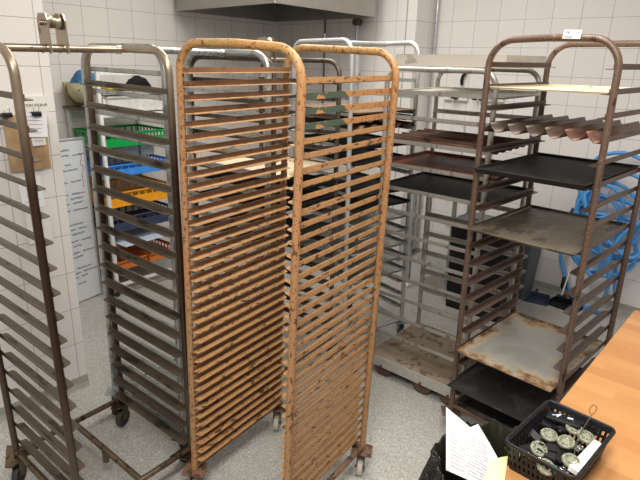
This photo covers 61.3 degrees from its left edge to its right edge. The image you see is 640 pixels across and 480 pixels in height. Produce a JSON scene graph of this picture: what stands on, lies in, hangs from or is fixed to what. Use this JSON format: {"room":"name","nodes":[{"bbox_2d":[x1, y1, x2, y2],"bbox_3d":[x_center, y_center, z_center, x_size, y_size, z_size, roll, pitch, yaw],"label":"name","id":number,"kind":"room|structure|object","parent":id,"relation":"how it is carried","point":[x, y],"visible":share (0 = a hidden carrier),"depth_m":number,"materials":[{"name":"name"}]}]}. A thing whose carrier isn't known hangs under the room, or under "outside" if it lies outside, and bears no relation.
{"room":"commercial kitchen","nodes":[
{"label":"commercial kitchen","id":0,"kind":"room"},
{"bbox_2d":[0,0,86,407],"bbox_3d":[-2.689,-0.181,1.061,0.141,2.833,4.200,17,24,39],"label":"wall","id":1,"kind":"structure","parent":0,"point":[18,18],"depth_m":2.57,"materials":[{"name":"white tile"}]},
{"bbox_2d":[0,96,49,127],"bbox_3d":[-1.456,-0.519,2.230,0.059,0.130,0.670,17,24,39],"label":"notice board","id":2,"kind":"object","parent":1,"relation":"attached to","point":[39,106],"visible":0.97,"depth_m":2.41,"materials":[{"name":"beige paper"}]},
{"bbox_2d":[3,115,50,172],"bbox_3d":[-1.312,-0.437,2.436,0.032,0.250,0.175,17,24,39],"label":"paper bag","id":3,"kind":"object","parent":2,"relation":"hanging from","point":[12,138],"visible":0.55,"depth_m":2.43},
{"bbox_2d":[31,137,46,145],"bbox_3d":[-1.274,-0.465,2.443,0.006,0.077,0.063,17,24,39],"label":"receipt","id":4,"kind":"object","parent":3,"relation":"attached to","point":[36,141],"visible":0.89,"depth_m":2.45,"materials":[{"name":"beige paper"}]},
{"bbox_2d":[26,113,47,136],"bbox_3d":[-1.277,-0.513,2.413,0.009,0.113,0.122,17,24,39],"label":"receipt","id":5,"kind":"object","parent":2,"relation":"hanging from","point":[39,123],"visible":0.68,"depth_m":2.43,"materials":[{"name":"white paper"}]},
{"bbox_2d":[30,116,42,132],"bbox_3d":[-1.277,-0.516,2.410,0.004,0.072,0.083,17,20,39],"label":"print","id":6,"kind":"object","parent":5,"relation":"attached to","point":[36,122],"depth_m":2.42,"materials":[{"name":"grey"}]},
{"bbox_2d":[18,175,45,206],"bbox_3d":[-1.341,-0.219,2.514,0.006,0.155,0.108,17,24,39],"label":"paper note","id":7,"kind":"object","parent":1,"relation":"attached to","point":[22,189],"visible":0.41,"depth_m":2.51,"materials":[{"name":"grey"}]},
{"bbox_2d":[25,206,52,244],"bbox_3d":[-1.337,-0.070,2.572,0.008,0.174,0.116,17,24,39],"label":"paper note","id":8,"kind":"object","parent":1,"relation":"attached to","point":[46,223],"visible":0.38,"depth_m":2.59,"materials":[{"name":"grey"}]},
{"bbox_2d":[0,374,89,423],"bbox_3d":[-2.708,1.202,1.494,0.123,0.069,4.200,17,24,39],"label":"baseboard","id":9,"kind":"structure","parent":1,"relation":"attached to","point":[82,382],"depth_m":2.82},
{"bbox_2d":[42,0,277,253],"bbox_3d":[-1.637,-1.181,4.220,0.141,2.846,3.621,16,23,37],"label":"wall","id":10,"kind":"structure","parent":0,"point":[158,23],"depth_m":4.30,"materials":[{"name":"white tile"}]},
{"bbox_2d":[62,82,102,110],"bbox_3d":[-1.679,-1.026,3.881,0.259,0.200,0.260,16,23,37],"label":"holder","id":11,"kind":"object","parent":10,"relation":"attached to","point":[74,100],"visible":0.38,"depth_m":3.80,"materials":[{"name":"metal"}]},
{"bbox_2d":[66,82,102,103],"bbox_3d":[-1.674,-1.047,3.863,0.238,0.150,0.250,16,23,37],"label":"bowl","id":12,"kind":"object","parent":11,"relation":"on","point":[73,96],"depth_m":3.77,"materials":[{"name":"plastic"}]},
{"bbox_2d":[70,70,100,91],"bbox_3d":[-1.670,-1.135,3.836,0.170,0.145,0.190,16,23,37],"label":"cloth","id":13,"kind":"object","parent":11,"relation":"on","point":[77,77],"visible":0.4,"depth_m":3.79,"materials":[{"name":"fabric"}]},
{"bbox_2d":[100,240,226,275],"bbox_3d":[-1.662,0.199,4.643,0.122,0.069,3.600,16,23,37],"label":"baseboard","id":14,"kind":"structure","parent":10,"relation":"attached to","point":[222,240],"depth_m":4.83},
{"bbox_2d":[0,239,628,479],"bbox_3d":[-0.028,0.932,2.833,9.000,0.100,9.000,2,18,0],"label":"floor","id":15,"kind":"structure","parent":0,"point":[404,424],"depth_m":2.72,"materials":[{"name":"plastic"}]},
{"bbox_2d":[59,137,102,301],"bbox_3d":[-1.776,-0.089,3.720,0.041,1.184,0.522,11,20,27],"label":"poster","id":16,"kind":"object","parent":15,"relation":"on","point":[72,150],"visible":0.27,"depth_m":3.83,"materials":[{"name":"paper"}]},
{"bbox_2d":[0,12,199,479],"bbox_3d":[-0.884,0.150,2.030,0.702,1.853,0.647,16,23,37],"label":"rack","id":17,"kind":"object","parent":15,"relation":"on","point":[17,455],"visible":0.87,"depth_m":2.04,"materials":[{"name":"metal"}]},
{"bbox_2d":[66,71,170,296],"bbox_3d":[-1.496,-0.459,4.157,0.510,1.630,0.610,16,23,37],"label":"trolley","id":18,"kind":"object","parent":15,"relation":"on","point":[105,178],"visible":0.14,"depth_m":3.86,"materials":[{"name":"silver metal"}]},
{"bbox_2d":[73,124,163,147],"bbox_3d":[-1.467,-0.778,4.016,0.420,0.100,0.540,16,23,37],"label":"crate","id":19,"kind":"object","parent":18,"relation":"on","point":[111,142],"visible":0.43,"depth_m":3.92,"materials":[{"name":"green plastic"}]},
{"bbox_2d":[109,242,129,248],"bbox_3d":[-1.528,0.013,4.137,0.200,0.040,0.240,12,21,27],"label":"container","id":20,"kind":"object","parent":18,"relation":"on","point":[117,245],"visible":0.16,"depth_m":4.02,"materials":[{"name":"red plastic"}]},
{"bbox_2d":[108,225,168,246],"bbox_3d":[-1.417,-0.046,4.241,0.360,0.008,0.500,14,22,33],"label":"plastic sheet","id":21,"kind":"object","parent":20,"relation":"on","point":[144,234],"visible":0.33,"depth_m":4.20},
{"bbox_2d":[97,247,147,268],"bbox_3d":[-1.577,0.130,4.208,0.420,0.070,0.280,16,23,37],"label":"crate","id":22,"kind":"object","parent":18,"relation":"on","point":[121,262],"visible":0.3,"depth_m":4.17,"materials":[{"name":"orange plastic"}]},
{"bbox_2d":[87,154,165,177],"bbox_3d":[-1.474,-0.573,4.090,0.410,0.085,0.550,16,23,37],"label":"crate","id":23,"kind":"object","parent":18,"relation":"on","point":[131,168],"visible":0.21,"depth_m":4.01,"materials":[{"name":"blue plastic"}]},
{"bbox_2d":[115,145,138,154],"bbox_3d":[-1.474,-0.694,4.134,0.161,0.099,0.126,16,23,37],"label":"storage box","id":24,"kind":"object","parent":23,"relation":"on","point":[130,149],"visible":0.39,"depth_m":4.09,"materials":[{"name":"white plastic"}]},
{"bbox_2d":[138,144,154,154],"bbox_3d":[-1.384,-0.725,4.237,0.161,0.099,0.126,16,23,37],"label":"storage box","id":25,"kind":"object","parent":23,"relation":"on","point":[145,149],"visible":0.44,"depth_m":4.19,"materials":[{"name":"white plastic"}]},
{"bbox_2d":[93,94,162,110],"bbox_3d":[-1.364,-0.992,3.902,0.200,0.105,0.528,16,23,37],"label":"crate","id":26,"kind":"object","parent":18,"relation":"on","point":[122,101],"visible":0.38,"depth_m":3.83,"materials":[{"name":"plastic"}]},
{"bbox_2d":[90,175,167,207],"bbox_3d":[-1.484,-0.377,4.158,0.440,0.110,0.550,16,23,37],"label":"crate","id":27,"kind":"object","parent":18,"relation":"on","point":[142,192],"visible":0.33,"depth_m":4.12,"materials":[{"name":"orange plastic"}]},
{"bbox_2d":[92,200,168,230],"bbox_3d":[-1.490,-0.199,4.224,0.430,0.110,0.580,16,23,37],"label":"crate","id":28,"kind":"object","parent":18,"relation":"on","point":[145,214],"visible":0.25,"depth_m":4.19,"materials":[{"name":"blue plastic"}]},
{"bbox_2d":[126,75,150,86],"bbox_3d":[-1.329,-1.160,3.944,0.130,0.096,0.160,11,20,26],"label":"cloth","id":29,"kind":"object","parent":18,"relation":"on","point":[136,80],"visible":0.76,"depth_m":3.90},
{"bbox_2d":[122,238,169,261],"bbox_3d":[-1.394,0.066,4.420,0.420,0.070,0.285,16,23,37],"label":"crate","id":30,"kind":"object","parent":18,"relation":"on","point":[151,256],"visible":0.31,"depth_m":4.34,"materials":[{"name":"orange plastic"}]},
{"bbox_2d":[81,43,271,461],"bbox_3d":[-0.628,0.039,2.506,0.676,1.776,0.645,16,23,36],"label":"rack","id":31,"kind":"object","parent":15,"relation":"on","point":[112,390],"visible":0.29,"depth_m":2.39,"materials":[{"name":"metal"}]},
{"bbox_2d":[190,37,341,373],"bbox_3d":[-0.288,-0.123,2.929,0.658,1.838,0.632,14,22,33],"label":"rack","id":32,"kind":"object","parent":15,"relation":"on","point":[271,56],"visible":0.22,"depth_m":2.85,"materials":[{"name":"metal"}]},
{"bbox_2d":[203,212,328,243],"bbox_3d":[-0.305,-0.081,2.959,0.591,0.018,0.482,14,22,34],"label":"baking tray","id":33,"kind":"object","parent":32,"relation":"on","point":[318,225],"visible":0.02,"depth_m":2.97,"materials":[{"name":"black metal"}]},
{"bbox_2d":[198,187,334,213],"bbox_3d":[-0.299,-0.241,2.906,0.591,0.016,0.482,14,22,33],"label":"baking tray","id":34,"kind":"object","parent":32,"relation":"on","point":[327,196],"visible":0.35,"depth_m":2.87,"materials":[{"name":"black metal"}]},
{"bbox_2d":[205,172,336,194],"bbox_3d":[-0.287,-0.319,2.874,0.591,0.018,0.482,14,22,34],"label":"baking tray","id":35,"kind":"object","parent":32,"relation":"on","point":[290,182],"visible":0.27,"depth_m":2.88,"materials":[{"name":"black metal"}]},
{"bbox_2d":[215,157,339,177],"bbox_3d":[-0.281,-0.396,2.846,0.601,0.012,0.482,14,21,33],"label":"baking tray","id":36,"kind":"object","parent":32,"relation":"on","point":[306,163],"visible":0.18,"depth_m":2.88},
{"bbox_2d":[176,38,399,479],"bbox_3d":[-0.141,0.201,2.046,0.595,1.793,0.640,14,22,33],"label":"rack","id":37,"kind":"object","parent":15,"relation":"on","point":[239,378],"visible":1,"depth_m":2.00,"materials":[{"name":"metal"}]},
{"bbox_2d":[292,38,420,358],"bbox_3d":[0.202,-0.258,3.355,0.624,1.871,0.656,-12,22,-34],"label":"rack","id":38,"kind":"object","parent":15,"relation":"on","point":[329,41],"visible":0.35,"depth_m":3.18,"materials":[{"name":"silver metal"}]},
{"bbox_2d":[300,252,406,284],"bbox_3d":[0.191,0.143,3.475,0.446,0.017,0.586,-12,23,-34],"label":"baking tray","id":39,"kind":"object","parent":38,"relation":"on","point":[391,267],"visible":0.15,"depth_m":3.39,"materials":[{"name":"metal"}]},
{"bbox_2d":[300,239,406,269],"bbox_3d":[0.192,0.061,3.448,0.446,0.017,0.586,-12,22,-34],"label":"baking tray","id":40,"kind":"object","parent":38,"relation":"on","point":[386,258],"visible":0.1,"depth_m":3.35,"materials":[{"name":"metal"}]},
{"bbox_2d":[304,146,403,165],"bbox_3d":[0.194,-0.519,3.263,0.446,0.017,0.596,-12,22,-34],"label":"baking tray","id":41,"kind":"object","parent":38,"relation":"on","point":[343,154],"visible":0.3,"depth_m":3.23,"materials":[{"name":"black metal"}]},
{"bbox_2d":[301,214,408,242],"bbox_3d":[0.194,-0.104,3.393,0.446,0.017,0.586,-12,23,-34],"label":"baking tray","id":42,"kind":"object","parent":38,"relation":"on","point":[390,225],"visible":0.15,"depth_m":3.31,"materials":[{"name":"metal"}]},
{"bbox_2d":[304,132,405,150],"bbox_3d":[0.199,-0.600,3.230,0.446,0.017,0.596,-12,23,-34],"label":"baking tray","id":43,"kind":"object","parent":38,"relation":"on","point":[364,137],"visible":0.27,"depth_m":3.24,"materials":[{"name":"black metal"}]},
{"bbox_2d":[316,172,398,198],"bbox_3d":[0.208,-0.347,3.297,0.446,0.017,0.596,-12,23,-34],"label":"baking tray","id":44,"kind":"object","parent":38,"relation":"on","point":[358,175],"visible":0.26,"depth_m":3.26,"materials":[{"name":"black metal"}]},
{"bbox_2d":[305,116,414,129],"bbox_3d":[0.208,-0.700,3.186,0.442,0.030,0.582,-12,23,-34],"label":"tray","id":45,"kind":"object","parent":38,"relation":"on","point":[400,123],"visible":0.37,"depth_m":3.04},
{"bbox_2d":[316,113,411,123],"bbox_3d":[0.203,-0.740,3.182,0.442,0.029,0.582,-12,22,-34],"label":"tray","id":46,"kind":"object","parent":45,"relation":"on","point":[341,117],"visible":0.14,"depth_m":3.02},
{"bbox_2d":[311,202,408,226],"bbox_3d":[0.195,-0.187,3.366,0.446,0.017,0.586,-12,22,-34],"label":"baking tray","id":47,"kind":"object","parent":38,"relation":"on","point":[390,215],"visible":0.14,"depth_m":3.25,"materials":[{"name":"metal"}]},
{"bbox_2d":[310,187,410,212],"bbox_3d":[0.191,-0.272,3.345,0.446,0.017,0.596,-12,22,-34],"label":"baking tray","id":48,"kind":"object","parent":38,"relation":"on","point":[392,199],"visible":0.27,"depth_m":3.23,"materials":[{"name":"black metal"}]},
{"bbox_2d":[305,102,416,114],"bbox_3d":[0.197,-0.777,3.178,0.446,0.014,0.586,-12,23,-34],"label":"baking tray","id":49,"kind":"object","parent":38,"relation":"on","point":[376,110],"visible":0.37,"depth_m":3.13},
{"bbox_2d":[319,232,408,256],"bbox_3d":[0.193,-0.022,3.421,0.446,0.017,0.586,-12,23,-34],"label":"baking tray","id":50,"kind":"object","parent":38,"relation":"on","point":[390,241],"visible":0.26,"depth_m":3.32,"materials":[{"name":"metal"}]},
{"bbox_2d":[405,194,469,300],"bbox_3d":[0.930,0.016,4.259,0.400,0.806,0.300,17,24,39],"label":"stand","id":51,"kind":"object","parent":15,"relation":"on","point":[444,263],"visible":0.21,"depth_m":4.24,"materials":[{"name":"silver metal"}]},
{"bbox_2d":[411,252,446,266],"bbox_3d":[0.926,0.151,4.303,0.340,0.010,0.240,17,24,39],"label":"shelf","id":52,"kind":"object","parent":51,"relation":"attached to","point":[429,259],"depth_m":4.27,"materials":[{"name":"metal"}]},
{"bbox_2d":[373,66,541,405],"bbox_3d":[0.703,-0.033,2.922,0.624,1.742,0.586,17,24,39],"label":"rack","id":53,"kind":"object","parent":15,"relation":"on","point":[420,353],"visible":0.61,"depth_m":2.91,"materials":[{"name":"metal"}]},
{"bbox_2d":[392,150,504,181],"bbox_3d":[0.709,-0.390,2.791,0.630,0.020,0.458,17,24,39],"label":"baking tray","id":54,"kind":"object","parent":53,"relation":"on","point":[463,164],"visible":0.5,"depth_m":2.89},
{"bbox_2d":[390,172,527,207],"bbox_3d":[0.707,-0.274,2.830,0.650,0.017,0.458,17,24,39],"label":"baking tray","id":55,"kind":"object","parent":53,"relation":"on","point":[450,186],"visible":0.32,"depth_m":2.88,"materials":[{"name":"black metal"}]},
{"bbox_2d":[394,128,530,154],"bbox_3d":[0.703,-0.513,2.757,0.626,0.025,0.454,17,24,39],"label":"tray","id":56,"kind":"object","parent":53,"relation":"on","point":[433,136],"visible":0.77,"depth_m":2.74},
{"bbox_2d":[399,87,540,99],"bbox_3d":[0.707,-0.731,2.683,0.630,0.012,0.458,17,24,39],"label":"baking sheet","id":57,"kind":"object","parent":53,"relation":"on","point":[502,95],"visible":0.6,"depth_m":2.76,"materials":[{"name":"metal"}]},
{"bbox_2d":[396,54,545,67],"bbox_3d":[0.725,-0.864,2.608,0.560,0.053,0.440,17,24,39],"label":"baking sheet","id":58,"kind":"object","parent":53,"relation":"on","point":[434,60],"visible":0.82,"depth_m":2.45,"materials":[{"name":"metal"}]},
{"bbox_2d":[419,419,516,479],"bbox_3d":[0.472,0.930,1.540,0.422,0.740,0.431,2,18,0],"label":"waste bin","id":59,"kind":"object","parent":15,"relation":"on","point":[495,432],"visible":0.38,"depth_m":1.56,"materials":[{"name":"black plastic bag film"},{"name":"white paper"}]},
{"bbox_2d":[446,407,491,479],"bbox_3d":[0.376,0.539,1.376,0.173,0.140,0.088,15,22,34],"label":"paper sheet","id":60,"kind":"object","parent":59,"relation":"in","point":[468,456],"visible":0.98,"depth_m":1.37,"materials":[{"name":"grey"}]},
{"bbox_2d":[470,424,497,459],"bbox_3d":[0.422,0.552,1.415,0.047,0.092,0.096,-6,20,-23],"label":"paper sheet","id":61,"kind":"object","parent":59,"relation":"in","point":[476,428],"visible":0.23,"depth_m":1.43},
{"bbox_2d":[483,456,507,479],"bbox_3d":[0.370,0.493,1.136,0.041,0.010,0.149,11,20,26],"label":"note","id":62,"kind":"object","parent":59,"relation":"in","point":[496,469],"visible":1,"depth_m":1.15,"materials":[{"name":"paper"}]},
{"bbox_2d":[445,212,524,321],"bbox_3d":[1.205,0.183,3.953,0.470,0.695,0.330,17,24,39],"label":"waste bin","id":63,"kind":"object","parent":15,"relation":"on","point":[456,232],"visible":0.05,"depth_m":3.87,"materials":[{"name":"black plastic"}]},
{"bbox_2d":[518,245,541,300],"bbox_3d":[1.555,0.195,4.227,0.260,0.521,0.280,17,24,39],"label":"waste bin","id":64,"kind":"object","parent":15,"relation":"on","point":[530,264],"visible":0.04,"depth_m":4.14,"materials":[{"name":"grey plastic"}]},
{"bbox_2d":[523,288,550,306],"bbox_3d":[1.694,0.435,4.261,0.230,0.052,0.216,12,21,28],"label":"dustpan","id":65,"kind":"object","parent":15,"relation":"on","point":[535,297],"visible":0.77,"depth_m":4.25,"materials":[{"name":"blue plastic"}]},
{"bbox_2d":[441,30,639,423],"bbox_3d":[1.030,0.071,2.426,0.682,1.871,0.608,-16,25,-42],"label":"rack","id":66,"kind":"object","parent":15,"relation":"on","point":[573,38],"visible":0.61,"depth_m":2.34,"materials":[{"name":"brown metal"}]},
{"bbox_2d":[458,395,521,427],"bbox_3d":[1.008,0.788,2.661,0.504,0.011,0.444,-16,25,-42],"label":"base tray","id":67,"kind":"object","parent":66,"relation":"on","point":[507,420],"visible":0.24,"depth_m":2.57,"materials":[{"name":"black metal"}]},
{"bbox_2d":[447,362,581,421],"bbox_3d":[0.971,0.667,2.580,0.624,0.012,0.449,-16,25,-42],"label":"baking tray","id":68,"kind":"object","parent":66,"relation":"on","point":[516,398],"visible":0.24,"depth_m":2.49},
{"bbox_2d":[454,312,603,391],"bbox_3d":[0.992,0.503,2.544,0.604,0.012,0.449,-16,25,-42],"label":"baking tray","id":69,"kind":"object","parent":66,"relation":"on","point":[523,347],"visible":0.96,"depth_m":2.53,"materials":[{"name":"metal"}]},
{"bbox_2d":[476,171,591,190],"bbox_3d":[1.012,-0.294,2.286,0.604,0.013,0.449,-16,25,-42],"label":"baking tray","id":70,"kind":"object","parent":66,"relation":"on","point":[492,174],"visible":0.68,"depth_m":2.06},
{"bbox_2d":[468,205,626,256],"bbox_3d":[1.004,-0.056,2.362,0.604,0.014,0.449,-16,25,-42],"label":"baking tray","id":71,"kind":"object","parent":66,"relation":"on","point":[549,229],"visible":0.91,"depth_m":2.35,"materials":[{"name":"metal"}]},
{"bbox_2d":[473,152,639,188],"bbox_3d":[1.002,-0.303,2.272,0.604,0.016,0.449,-16,25,-42],"label":"baking tray","id":72,"kind":"object","parent":66,"relation":"on","point":[543,167],"visible":0.97,"depth_m":2.27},
{"bbox_2d":[481,114,639,143],"bbox_3d":[1.015,-0.469,2.228,0.580,0.039,0.446,-16,25,-42],"label":"tray","id":73,"kind":"object","parent":66,"relation":"on","point":[576,129],"visible":0.92,"depth_m":2.14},
{"bbox_2d":[490,84,632,93],"bbox_3d":[1.028,-0.615,2.191,0.544,0.009,0.449,-16,25,-42],"label":"baking sheet","id":74,"kind":"object","parent":66,"relation":"on","point":[537,87],"visible":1,"depth_m":2.20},
{"bbox_2d":[546,296,583,311],"bbox_3d":[1.897,0.478,4.149,0.216,0.052,0.230,-13,23,-38],"label":"dustpan","id":75,"kind":"object","parent":15,"relation":"on","point":[566,303],"visible":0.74,"depth_m":4.17,"materials":[{"name":"black plastic"}]},
{"bbox_2d":[556,261,573,300],"bbox_3d":[1.918,0.261,4.162,0.131,0.447,0.051,-3,19,-14],"label":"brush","id":76,"kind":"object","parent":75,"relation":"on","point":[559,297],"visible":0.77,"depth_m":4.20,"materials":[{"name":"white plastic"}]},
{"bbox_2d":[505,310,639,479],"bbox_3d":[0.957,1.087,0.851,1.500,0.900,2.200,17,24,39],"label":"work table","id":77,"kind":"object","parent":15,"relation":"on","point":[611,382],"visible":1,"depth_m":1.42,"materials":[{"name":"brown wood"}]},
{"bbox_2d":[505,400,615,479],"bbox_3d":[0.518,0.454,1.174,0.228,0.076,0.158,-16,25,-42],"label":"plastic basket","id":78,"kind":"object","parent":77,"relation":"on","point":[520,433],"visible":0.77,"depth_m":1.17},
{"bbox_2d":[518,443,531,452],"bbox_3d":[0.446,0.452,1.170,0.064,0.024,0.021,-7,20,-24],"label":"fitting","id":79,"kind":"object","parent":78,"relation":"in","point":[526,447],"visible":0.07,"depth_m":1.17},
{"bbox_2d":[518,456,540,465],"bbox_3d":[0.441,0.462,1.133,0.054,0.023,0.021,-1,18,-7],"label":"fitting","id":80,"kind":"object","parent":78,"relation":"in","point":[519,457],"visible":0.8,"depth_m":1.13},
{"bbox_2d":[528,428,546,443],"bbox_3d":[0.479,0.438,1.211,0.021,0.024,0.064,-6,20,-22],"label":"fitting","id":81,"kind":"object","parent":78,"relation":"in","point":[533,435],"visible":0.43,"depth_m":1.20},
{"bbox_2d":[530,440,547,457],"bbox_3d":[0.469,0.447,1.157,0.037,0.022,0.035,3,18,5],"label":"disc","id":82,"kind":"object","parent":78,"relation":"in","point":[534,445],"visible":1,"depth_m":1.15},
{"bbox_2d":[528,413,556,430],"bbox_3d":[0.519,0.426,1.264,0.064,0.024,0.021,13,21,31],"label":"fitting","id":83,"kind":"object","parent":78,"relation":"in","point":[545,423],"visible":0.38,"depth_m":1.25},
{"bbox_2d":[536,458,553,475],"bbox_3d":[0.459,0.460,1.097,0.037,0.021,0.037,13,21,31],"label":"disc","id":84,"kind":"object","parent":78,"relation":"in","point":[541,468],"visible":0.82,"depth_m":1.09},
{"bbox_2d":[540,428,557,441],"bbox_3d":[0.502,0.426,1.184,0.037,0.016,0.037,12,21,28],"label":"disc","id":85,"kind":"object","parent":78,"relation":"in","point":[548,434],"visible":1,"depth_m":1.18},
{"bbox_2d":[537,448,561,465],"bbox_3d":[0.487,0.458,1.145,0.054,0.023,0.021,11,20,25],"label":"fitting","id":86,"kind":"object","parent":78,"relation":"in","point":[551,456],"visible":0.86,"depth_m":1.14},
{"bbox_2d":[539,442,567,453],"bbox_3d":[0.499,0.447,1.158,0.059,0.023,0.023,5,18,9],"label":"fitting","id":87,"kind":"object","parent":86,"relation":"on","point":[553,448],"visible":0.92,"depth_m":1.15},
{"bbox_2d":[555,452,562,464],"bbox_3d":[0.502,0.458,1.131,0.019,0.022,0.044,10,20,24],"label":"fitting","id":88,"kind":"object","parent":78,"relation":"in","point":[558,454],"visible":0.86,"depth_m":1.13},
{"bbox_2d":[551,425,571,434],"bbox_3d":[0.552,0.431,1.231,0.054,0.023,0.019,-1,18,-7],"label":"fitting","id":89,"kind":"object","parent":78,"relation":"in","point":[560,429],"visible":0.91,"depth_m":1.22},
{"bbox_2d":[545,411,583,429],"bbox_3d":[0.564,0.416,1.248,0.078,0.022,0.036,17,23,38],"label":"case","id":90,"kind":"object","parent":78,"relation":"in","point":[552,416],"visible":1,"depth_m":1.24,"materials":[{"name":"plastic"}]},
{"bbox_2d":[557,435,575,448],"bbox_3d":[0.528,0.433,1.159,0.037,0.018,0.037,-9,21,-30],"label":"disc","id":91,"kind":"object","parent":78,"relation":"in","point":[564,441],"visible":1,"depth_m":1.15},
{"bbox_2d":[561,453,579,466],"bbox_3d":[0.513,0.451,1.104,0.037,0.017,0.037,3,18,3],"label":"disc","id":92,"kind":"object","parent":78,"relation":"in","point":[567,459],"visible":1,"depth_m":1.10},
{"bbox_2d":[565,421,581,435],"bbox_3d":[0.576,0.425,1.224,0.037,0.020,0.036,5,18,10],"label":"disc","id":93,"kind":"object","parent":78,"relation":"in","point":[571,430],"visible":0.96,"depth_m":1.22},
{"bbox_2d":[573,445,583,451],"bbox_3d":[0.552,0.445,1.153,0.027,0.007,0.014,-11,22,-33],"label":"steel buckle","id":94,"kind":"object","parent":78,"relation":"in","point":[578,448],"visible":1,"depth_m":1.15,"materials":[{"name":"silver metal"}]},
{"bbox_2d":[575,441,584,453],"bbox_3d":[0.565,0.452,1.168,0.016,0.022,0.054,4,18,7],"label":"fitting","id":95,"kind":"object","parent":78,"relation":"in","point":[578,442],"visible":0.43,"depth_m":1.18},
{"bbox_2d":[568,440,601,474],"bbox_3d":[0.552,0.450,1.122,0.125,0.014,0.021,-14,24,-40],"label":"carton","id":96,"kind":"object","parent":78,"relation":"in","point":[593,446],"visible":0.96,"depth_m":1.11,"materials":[{"name":"cardboard"}]},
{"bbox_2d":[582,446,595,455],"bbox_3d":[0.563,0.442,1.128,0.050,0.001,0.012,-14,30,-40],"label":"print","id":97,"kind":"object","parent":96,"relation":"on","point":[594,447],"depth_m":1.13},
{"bbox_2d":[574,405,596,454],"bbox_3d":[0.572,0.409,1.173,0.014,0.046,0.146,17,23,38],"label":"wire loop","id":98,"kind":"object","parent":78,"relation":"in","point":[592,405],"visible":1,"depth_m":1.18,"materials":[{"name":"metal"}]},
{"bbox_2d":[577,430,594,443],"bbox_3d":[0.579,0.428,1.175,0.037,0.016,0.037,12,21,29],"label":"disc","id":99,"kind":"object","parent":78,"relation":"in","point":[585,436],"visible":0.99,"depth_m":1.17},
{"bbox_2d":[278,0,427,251],"bbox_3d":[0.210,-1.404,5.060,1.598,2.839,0.140,17,24,39],"label":"wall pillar","id":100,"kind":"structure","parent":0,"point":[389,23],"depth_m":4.77,"materials":[{"name":"white tile"}]},
{"bbox_2d":[321,20,325,144],"bbox_3d":[0.051,-1.669,4.989,0.024,1.700,0.062,17,24,39],"label":"pipe","id":101,"kind":"object","parent":100,"relation":"attached to","point":[324,36],"visible":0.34,"depth_m":4.96,"materials":[{"name":"metal"}]},
{"bbox_2d":[351,18,362,168],"bbox_3d":[0.299,-1.096,4.903,0.100,1.879,0.085,17,24,39],"label":"gas pipe","id":102,"kind":"object","parent":100,"relation":"attached to","point":[356,22],"visible":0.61,"depth_m":4.65,"materials":[{"name":"metal"}]},
{"bbox_2d":[391,0,436,251],"bbox_3d":[0.852,-1.260,4.681,0.100,2.839,0.400,17,24,39],"label":"wall","id":103,"kind":"structure","parent":0,"point":[431,4],"depth_m":4.58,"materials":[{"name":"white tile"}]},
{"bbox_2d":[415,0,439,248],"bbox_3d":[0.961,-1.265,4.691,0.024,2.830,0.052,17,24,39],"label":"pipe","id":104,"kind":"object","parent":103,"relation":"attached to","point":[438,1],"visible":0.61,"depth_m":4.68,"materials":[{"name":"silver metal"}]},
{"bbox_2d":[417,0,639,308],"bbox_3d":[2.524,-0.827,3.503,4.640,2.830,0.141,17,24,39],"label":"wall","id":105,"kind":"structure","parent":0,"point":[464,27],"depth_m":4.07,"materials":[{"name":"white tile"}]},
{"bbox_2d":[443,97,467,100],"bbox_3d":[1.141,-1.201,4.545,0.220,0.055,0.039,17,24,39],"label":"strip","id":106,"kind":"object","parent":105,"relation":"attached to","point":[444,98],"visible":0.35,"depth_m":4.53,"materials":[{"name":"white plastic"}]},
{"bbox_2d":[446,97,457,201],"bbox_3d":[1.107,-0.780,4.642,0.050,0.935,0.058,17,24,39],"label":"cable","id":107,"kind":"object","parent":106,"relation":"attached to","point":[451,97],"visible":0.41,"depth_m":4.51,"materials":[{"name":"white plastic"}]},
{"bbox_2d":[458,125,464,154],"bbox_3d":[1.190,-0.566,4.676,0.140,0.875,0.030,17,24,39],"label":"squeegee","id":108,"kind":"object","parent":105,"relation":"hanging from","point":[462,126],"visible":0.02,"depth_m":4.55,"materials":[{"name":"white plastic"}]},
{"bbox_2d":[460,74,465,84],"bbox_3d":[1.185,-1.333,4.461,0.053,0.108,0.036,10,20,23],"label":"brush","id":109,"kind":"object","parent":105,"relation":"hanging from","point":[462,75],"visible":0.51,"depth_m":4.46,"materials":[{"name":"black plastic"}]},
{"bbox_2d":[412,248,639,315],"bbox_3d":[2.552,0.585,3.858,4.400,0.069,0.123,17,24,39],"label":"baseboard","id":110,"kind":"structure","parent":105,"relation":"attached to","point":[627,310],"depth_m":4.29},
{"bbox_2d":[589,189,607,210],"bbox_3d":[2.052,-0.302,3.993,0.120,0.160,0.006,17,24,39],"label":"label","id":111,"kind":"object","parent":105,"relation":"attached to","point":[603,191],"visible":0.04,"depth_m":3.97,"materials":[{"name":"white paper"}]},
{"bbox_2d":[559,151,639,313],"bbox_3d":[2.059,-0.036,3.889,0.661,1.200,0.264,17,24,39],"label":"hose","id":112,"kind":"object","parent":105,"relation":"attached to","point":[583,199],"visible":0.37,"depth_m":3.83,"materials":[{"name":"plastic"}]},
{"bbox_3d":[0.058,-1.917,1.896,9.000,0.100,9.000,2,18,0],"label":"ceiling","id":113,"kind":"structure","parent":0,"visible":0},
{"bbox_2d":[176,0,375,21],"bbox_3d":[-0.341,-2.212,4.237,1.171,0.822,1.368,-16,25,-42],"label":"extractor hood","id":114,"kind":"object","parent":113,"relation":"hanging from","point":[266,10],"visible":1,"depth_m":4.46,"materials":[{"name":"metal"}]},
{"bbox_3d":[1.373,-1.142,4.348,0.220,0.055,0.039,17,24,39],"label":"strip","id":115,"kind":"object","parent":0,"visible":0},
{"bbox_2d":[475,99,481,155],"bbox_3d":[1.288,-0.725,4.490,0.033,0.935,0.058,17,24,39],"label":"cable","id":116,"kind":"object","parent":115,"relation":"attached to","point":[479,99],"visible":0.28,"depth_m":4.37,"materials":[{"name":"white plastic"}]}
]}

